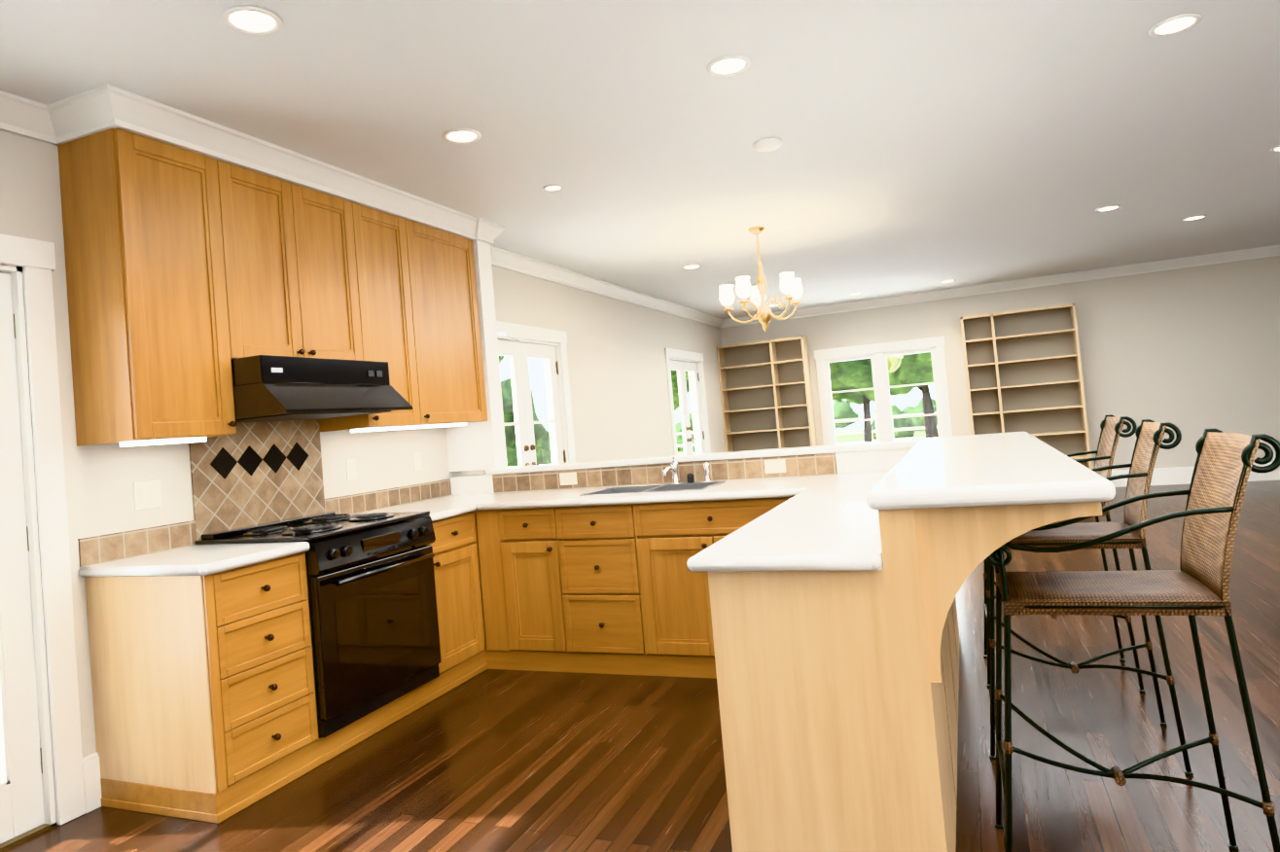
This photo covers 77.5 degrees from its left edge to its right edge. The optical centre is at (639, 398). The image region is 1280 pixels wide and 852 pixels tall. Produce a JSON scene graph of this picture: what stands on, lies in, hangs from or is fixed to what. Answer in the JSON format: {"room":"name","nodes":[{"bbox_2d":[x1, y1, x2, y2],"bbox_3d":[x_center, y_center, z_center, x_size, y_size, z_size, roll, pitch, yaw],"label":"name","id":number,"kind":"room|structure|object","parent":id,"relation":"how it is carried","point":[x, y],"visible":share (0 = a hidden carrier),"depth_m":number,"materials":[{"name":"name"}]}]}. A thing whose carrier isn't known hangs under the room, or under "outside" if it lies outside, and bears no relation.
{"room":"kitchen","nodes":[
{"label":"kitchen","id":0,"kind":"room"},
{"bbox_2d":[194,510,441,738],"bbox_3d":[-1.445,0.993,3.738,0.727,0.846,0.800,-6,-2,22],"label":"range","id":1,"kind":"object","parent":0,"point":[373,613],"visible":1,"depth_m":3.54,"materials":[{"name":"black metal"}]},
{"bbox_2d":[0,130,725,825],"bbox_3d":[-1.394,0.225,5.263,0.160,2.680,14.120,-6,-2,22],"label":"wall","id":2,"kind":"structure","parent":0,"point":[619,385],"depth_m":4.75,"materials":[{"name":"beige paint"}]},
{"bbox_2d":[0,233,85,851],"bbox_3d":[-2.456,0.496,2.554,0.186,2.179,1.114,-6,-2,22],"label":"door frame","id":3,"kind":"structure","parent":2,"relation":"attached to","point":[29,802],"depth_m":2.94,"materials":[{"name":"white wood"}]},
{"bbox_2d":[133,479,161,510],"bbox_3d":[-2.066,0.404,3.345,0.008,0.118,0.118,-6,-2,22],"label":"outlet","id":4,"kind":"object","parent":2,"relation":"attached to","point":[147,494],"visible":1,"depth_m":3.34,"materials":[{"name":"beige plastic"}]},
{"bbox_2d":[57,127,248,446],"bbox_3d":[-1.989,-0.420,3.289,0.337,1.185,0.508,-6,-2,22],"label":"upper cabinet","id":5,"kind":"object","parent":2,"relation":"attached to","point":[190,274],"depth_m":3.11,"materials":[{"name":"brown wood"}]},
{"bbox_2d":[77,419,451,567],"bbox_3d":[-1.729,0.331,4.185,0.011,0.740,2.390,-6,-2,22],"label":"tile backsplash","id":6,"kind":"structure","parent":2,"relation":"attached to","point":[248,474],"depth_m":3.84,"materials":[{"name":"tile"}]},
{"bbox_2d":[236,166,368,360],"bbox_3d":[-1.779,-0.584,3.845,0.337,0.859,0.810,-6,-2,22],"label":"upper cabinet","id":7,"kind":"object","parent":2,"relation":"attached to","point":[301,249],"depth_m":3.79,"materials":[{"name":"brown wood"}]},
{"bbox_2d":[230,355,412,422],"bbox_3d":[-1.599,-0.038,3.775,0.622,0.259,0.810,-6,-2,22],"label":"range hood","id":8,"kind":"object","parent":2,"relation":"attached to","point":[273,388],"visible":0.75,"depth_m":3.54,"materials":[{"name":"black metal"}]},
{"bbox_2d":[345,459,356,480],"bbox_3d":[-1.613,0.400,4.457,0.008,0.118,0.074,-6,-2,22],"label":"electrical outlet","id":9,"kind":"object","parent":2,"relation":"attached to","point":[351,474],"visible":1,"depth_m":4.45,"materials":[{"name":"beige plastic"}]},
{"bbox_2d":[319,204,430,432],"bbox_3d":[-1.531,-0.424,4.415,0.337,1.185,0.557,-6,-2,22],"label":"upper cabinet","id":10,"kind":"object","parent":2,"relation":"attached to","point":[394,334],"depth_m":4.42,"materials":[{"name":"brown wood"}]},
{"bbox_2d":[412,452,422,471],"bbox_3d":[-1.395,0.398,4.994,0.008,0.118,0.074,-6,-2,22],"label":"electrical outlet","id":11,"kind":"object","parent":2,"relation":"attached to","point":[416,456],"visible":1,"depth_m":4.99,"materials":[{"name":"beige plastic"}]},
{"bbox_2d":[407,222,487,428],"bbox_3d":[-1.333,-0.426,4.901,0.337,1.185,0.748,-6,-2,22],"label":"upper cabinet","id":12,"kind":"object","parent":2,"relation":"attached to","point":[455,375],"depth_m":4.91,"materials":[{"name":"brown wood"}]},
{"bbox_2d":[445,240,507,471],"bbox_3d":[-1.143,-0.331,5.321,0.360,1.612,0.150,-6,-2,22],"label":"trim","id":13,"kind":"structure","parent":2,"relation":"attached to","point":[476,445],"depth_m":5.23,"materials":[{"name":"white paint"}]},
{"bbox_2d":[484,320,575,473],"bbox_3d":[-0.894,0.495,6.351,0.216,2.149,1.424,-6,-2,22],"label":"door frame","id":14,"kind":"structure","parent":2,"relation":"attached to","point":[516,347],"depth_m":6.56,"materials":[{"name":"white wood"}]},
{"bbox_2d":[559,472,577,485],"bbox_3d":[-0.444,0.500,4.940,0.118,0.074,0.008,-6,-2,22],"label":"electrical outlet","id":15,"kind":"object","parent":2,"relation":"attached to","point":[567,479],"visible":1,"depth_m":4.94,"materials":[{"name":"beige plastic"}]},
{"bbox_2d":[0,83,1279,327],"bbox_3d":[2.693,-1.468,3.594,8.942,0.115,13.800,-6,-2,22],"label":"crown molding","id":16,"kind":"structure","parent":2,"relation":"attached to","point":[86,113],"depth_m":4.03,"materials":[{"name":"white wood"}]},
{"bbox_2d":[492,452,837,493],"bbox_3d":[0.059,0.453,4.744,2.187,0.116,0.007,-6,-2,22],"label":"tile backsplash","id":17,"kind":"structure","parent":2,"relation":"attached to","point":[821,463],"depth_m":4.71,"materials":[{"name":"tile"}]},
{"bbox_2d":[664,347,711,455],"bbox_3d":[0.581,0.482,10.015,0.186,2.149,1.424,-6,-2,22],"label":"door frame","id":18,"kind":"structure","parent":2,"relation":"attached to","point":[677,362],"depth_m":10.11,"materials":[{"name":"white wood"}]},
{"bbox_2d":[449,438,959,644],"bbox_3d":[0.216,0.881,4.767,3.062,1.067,0.194,-6,-2,22],"label":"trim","id":19,"kind":"structure","parent":2,"relation":"attached to","point":[872,456],"depth_m":4.50,"materials":[{"name":"white"}]},
{"bbox_2d":[764,459,785,473],"bbox_3d":[0.755,0.381,4.452,0.118,0.074,0.008,-6,-2,22],"label":"electrical outlet","id":20,"kind":"object","parent":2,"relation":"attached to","point":[774,466],"visible":1,"depth_m":4.45,"materials":[{"name":"beige plastic"}]},
{"bbox_2d":[0,0,1279,319],"bbox_3d":[2.683,-1.585,3.597,9.262,0.120,14.120,-6,-2,22],"label":"ceiling","id":21,"kind":"structure","parent":0,"point":[928,146],"depth_m":3.80,"materials":[{"name":"white paint"}]},
{"bbox_2d":[221,5,283,35],"bbox_3d":[-1.246,-1.213,2.564,0.176,0.008,0.176,-6,-2,22],"label":"recessed light","id":22,"kind":"object","parent":21,"relation":"in","point":[252,19],"visible":1,"depth_m":2.56,"materials":[{"name":"white"}]},
{"bbox_2d":[442,128,481,143],"bbox_3d":[-0.825,-1.214,3.694,0.176,0.008,0.176,-6,-2,22],"label":"recessed light","id":23,"kind":"object","parent":21,"relation":"in","point":[461,135],"visible":1,"depth_m":3.69,"materials":[{"name":"white"}]},
{"bbox_2d":[543,184,562,191],"bbox_3d":[-0.502,-1.214,4.604,0.110,0.008,0.110,-6,-2,22],"label":"recessed light","id":24,"kind":"object","parent":21,"relation":"in","point":[551,188],"visible":1,"depth_m":4.60,"materials":[{"name":"white"}]},
{"bbox_2d":[682,264,701,269],"bbox_3d":[0.479,-1.212,7.356,0.176,0.008,0.176,-6,-2,22],"label":"recessed light","id":25,"kind":"object","parent":21,"relation":"in","point":[690,266],"visible":1,"depth_m":7.34,"materials":[{"name":"white"}]},
{"bbox_2d":[706,54,750,76],"bbox_3d":[0.354,-1.331,3.196,0.176,0.008,0.176,-6,-2,22],"label":"recessed light","id":26,"kind":"object","parent":21,"relation":"in","point":[728,65],"visible":1,"depth_m":3.19,"materials":[{"name":"white"}]},
{"bbox_2d":[719,226,802,331],"bbox_3d":[0.896,-0.894,6.054,0.616,0.794,0.639,-6,-2,22],"label":"chandelier","id":27,"kind":"object","parent":21,"relation":"hanging from","point":[791,287],"visible":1,"depth_m":6.02,"materials":[{"name":"gold metal"}]},
{"bbox_2d":[752,137,782,151],"bbox_3d":[0.665,-1.316,4.152,0.150,0.032,0.150,-6,-2,22],"label":"smoke detector","id":28,"kind":"object","parent":21,"relation":"attached to","point":[767,144],"visible":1,"depth_m":4.11,"materials":[{"name":"white plastic"}]},
{"bbox_2d":[939,280,955,283],"bbox_3d":[3.743,-1.421,9.698,0.176,0.008,0.176,-6,-2,22],"label":"recessed light","id":29,"kind":"object","parent":21,"relation":"in","point":[945,281],"visible":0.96,"depth_m":9.70,"materials":[{"name":"white"}]},
{"bbox_2d":[1096,205,1121,212],"bbox_3d":[3.766,-1.526,6.409,0.176,0.008,0.176,-6,-2,22],"label":"recessed light","id":30,"kind":"object","parent":21,"relation":"in","point":[1108,208],"visible":0.98,"depth_m":6.40,"materials":[{"name":"white"}]},
{"bbox_2d":[1148,12,1202,36],"bbox_3d":[2.132,-1.486,3.177,0.176,0.008,0.176,-6,-2,22],"label":"recessed light","id":31,"kind":"object","parent":21,"relation":"in","point":[1175,24],"visible":1,"depth_m":3.17,"materials":[{"name":"white"}]},
{"bbox_2d":[1182,214,1207,220],"bbox_3d":[4.945,-1.606,7.103,0.176,0.008,0.176,-6,-2,22],"label":"recessed light","id":32,"kind":"object","parent":21,"relation":"in","point":[1194,217],"visible":1,"depth_m":7.09,"materials":[{"name":"white"}]},
{"bbox_2d":[1270,144,1279,151],"bbox_3d":[4.116,-1.598,5.066,0.176,0.008,0.176,-6,-2,22],"label":"recessed light","id":33,"kind":"object","parent":21,"relation":"in","point":[1276,149],"visible":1,"depth_m":5.10,"materials":[{"name":"white"}]},
{"bbox_2d":[1,480,1279,851],"bbox_3d":[2.923,1.194,3.510,9.262,0.100,14.120,-6,-2,22],"label":"floor","id":34,"kind":"structure","parent":0,"point":[512,761],"depth_m":2.98,"materials":[{"name":"brown wood"}]},
{"bbox_2d":[84,551,325,823],"bbox_3d":[-1.726,1.096,3.170,0.635,0.872,0.476,-6,-2,22],"label":"base cabinet","id":35,"kind":"object","parent":34,"relation":"on","point":[203,698],"depth_m":2.97,"materials":[{"name":"brown wood"}]},
{"bbox_2d":[78,541,309,576],"bbox_3d":[-1.751,0.638,3.159,0.664,0.040,0.495,-6,-2,22],"label":"countertop","id":36,"kind":"structure","parent":35,"relation":"on","point":[197,559],"depth_m":3.03,"materials":[{"name":"white stone"}]},
{"bbox_2d":[396,511,493,703],"bbox_3d":[-1.255,1.092,4.321,0.639,0.872,0.436,-6,-2,22],"label":"base cabinet","id":37,"kind":"object","parent":34,"relation":"on","point":[459,577],"depth_m":4.22,"materials":[{"name":"brown wood"}]},
{"bbox_2d":[354,501,475,521],"bbox_3d":[-1.281,0.634,4.315,0.664,0.040,0.393,-6,-2,22],"label":"countertop","id":38,"kind":"structure","parent":37,"relation":"on","point":[438,511],"depth_m":4.36,"materials":[{"name":"white stone"}]},
{"bbox_2d":[477,508,551,668],"bbox_3d":[-1.058,1.090,4.805,0.639,0.872,0.734,-6,-2,22],"label":"base cabinet","id":39,"kind":"object","parent":34,"relation":"on","point":[512,546],"depth_m":4.34,"materials":[{"name":"brown wood"}]},
{"bbox_2d":[398,470,889,511],"bbox_3d":[-0.012,0.527,4.389,2.969,0.040,0.700,-6,-2,22],"label":"countertop","id":40,"kind":"structure","parent":39,"relation":"on","point":[765,487],"depth_m":4.16,"materials":[{"name":"white stone"}]},
{"bbox_2d":[579,481,725,496],"bbox_3d":[0.082,0.592,4.372,0.704,0.198,0.404,-6,-2,22],"label":"sink","id":41,"kind":"object","parent":40,"relation":"in","point":[657,488],"visible":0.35,"depth_m":4.50,"materials":[{"name":"silver metal"}]},
{"bbox_2d":[662,457,711,484],"bbox_3d":[0.256,0.405,4.494,0.239,0.161,0.208,-6,-2,22],"label":"faucet","id":42,"kind":"object","parent":40,"relation":"on","point":[673,468],"visible":1,"depth_m":4.55,"materials":[{"name":"silver metal"}]},
{"bbox_2d":[817,474,825,478],"bbox_3d":[0.922,0.435,4.036,0.002,0.040,0.330,-6,-2,22],"label":"countertop","id":43,"kind":"structure","parent":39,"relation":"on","point":[819,476],"depth_m":4.25,"materials":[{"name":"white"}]},
{"bbox_2d":[716,335,817,452],"bbox_3d":[1.812,0.336,11.243,1.233,2.280,0.301,-6,-2,22],"label":"bookcase","id":44,"kind":"object","parent":34,"relation":"on","point":[765,395],"visible":0.69,"depth_m":11.36,"materials":[{"name":"brown wood"}]},
{"bbox_2d":[707,431,1115,851],"bbox_3d":[1.113,0.751,3.112,1.001,1.067,2.580,-6,-2,22],"label":"bar","id":45,"kind":"object","parent":34,"relation":"on","point":[838,693],"visible":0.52,"depth_m":2.00,"materials":[{"name":"brown wood"}]},
{"bbox_2d":[686,482,883,571],"bbox_3d":[0.671,0.418,2.810,0.502,0.040,1.710,-6,-2,22],"label":"countertop","id":46,"kind":"structure","parent":45,"relation":"on","point":[823,522],"depth_m":2.28,"materials":[{"name":"white stone"}]},
{"bbox_2d":[960,302,1092,469],"bbox_3d":[4.831,0.037,10.013,1.296,2.280,0.301,-6,-2,22],"label":"bookcase","id":47,"kind":"object","parent":34,"relation":"on","point":[1023,371],"visible":0.73,"depth_m":10.09,"materials":[{"name":"brown wood"}]},
{"bbox_2d":[983,414,1145,693],"bbox_3d":[1.861,0.668,3.584,0.676,1.135,0.442,-6,-2,21],"label":"stool","id":48,"kind":"object","parent":34,"relation":"on","point":[1111,427],"visible":0.44,"depth_m":3.50,"materials":[{"name":"brown wicker"}]},
{"bbox_2d":[989,419,1193,776],"bbox_3d":[1.574,0.670,2.879,0.676,1.135,0.442,-6,-2,24],"label":"stool","id":49,"kind":"object","parent":34,"relation":"on","point":[1149,434],"visible":0.69,"depth_m":2.81,"materials":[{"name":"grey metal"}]},
{"bbox_2d":[986,427,1279,851],"bbox_3d":[1.241,0.674,2.061,0.676,1.135,0.442,-6,-2,21],"label":"stool","id":50,"kind":"object","parent":34,"relation":"on","point":[1197,584],"visible":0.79,"depth_m":1.99,"materials":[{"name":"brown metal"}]},
{"bbox_2d":[720,255,1279,470],"bbox_3d":[5.508,-0.223,9.989,9.102,2.680,0.160,-6,-2,22],"label":"wall","id":51,"kind":"structure","parent":0,"point":[1191,353],"depth_m":9.63,"materials":[{"name":"beige paint"}]},
{"bbox_2d":[813,335,952,445],"bbox_3d":[3.307,0.076,10.845,1.740,1.645,0.235,-6,-2,22],"label":"window","id":52,"kind":"structure","parent":51,"relation":"in","point":[877,354],"depth_m":10.80,"materials":[{"name":"white wood"}]},
{"bbox_2d":[1110,462,1279,487],"bbox_3d":[7.589,0.812,9.050,4.365,0.202,0.018,-6,-2,22],"label":"baseboard","id":53,"kind":"structure","parent":51,"relation":"attached to","point":[1179,475],"depth_m":9.52,"materials":[{"name":"white wood"}]},
{"label":"outside","id":54,"kind":"structure","parent":0,"visible":0},
{"bbox_2d":[498,352,939,466],"bbox_3d":[0.349,-2.566,10.697,90.000,9.723,80.000,-6,-2,22],"label":"outdoor view","id":55,"kind":"object","parent":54,"point":[843,383],"depth_m":17.20,"materials":[{"name":"plant"}]},
{"bbox_2d":[678,427,939,453],"bbox_3d":[-3.889,2.214,12.440,100.000,0.195,100.000,-6,-2,22],"label":"ground","id":56,"kind":"structure","parent":54,"point":[857,439],"depth_m":33.33,"materials":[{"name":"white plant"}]}
]}

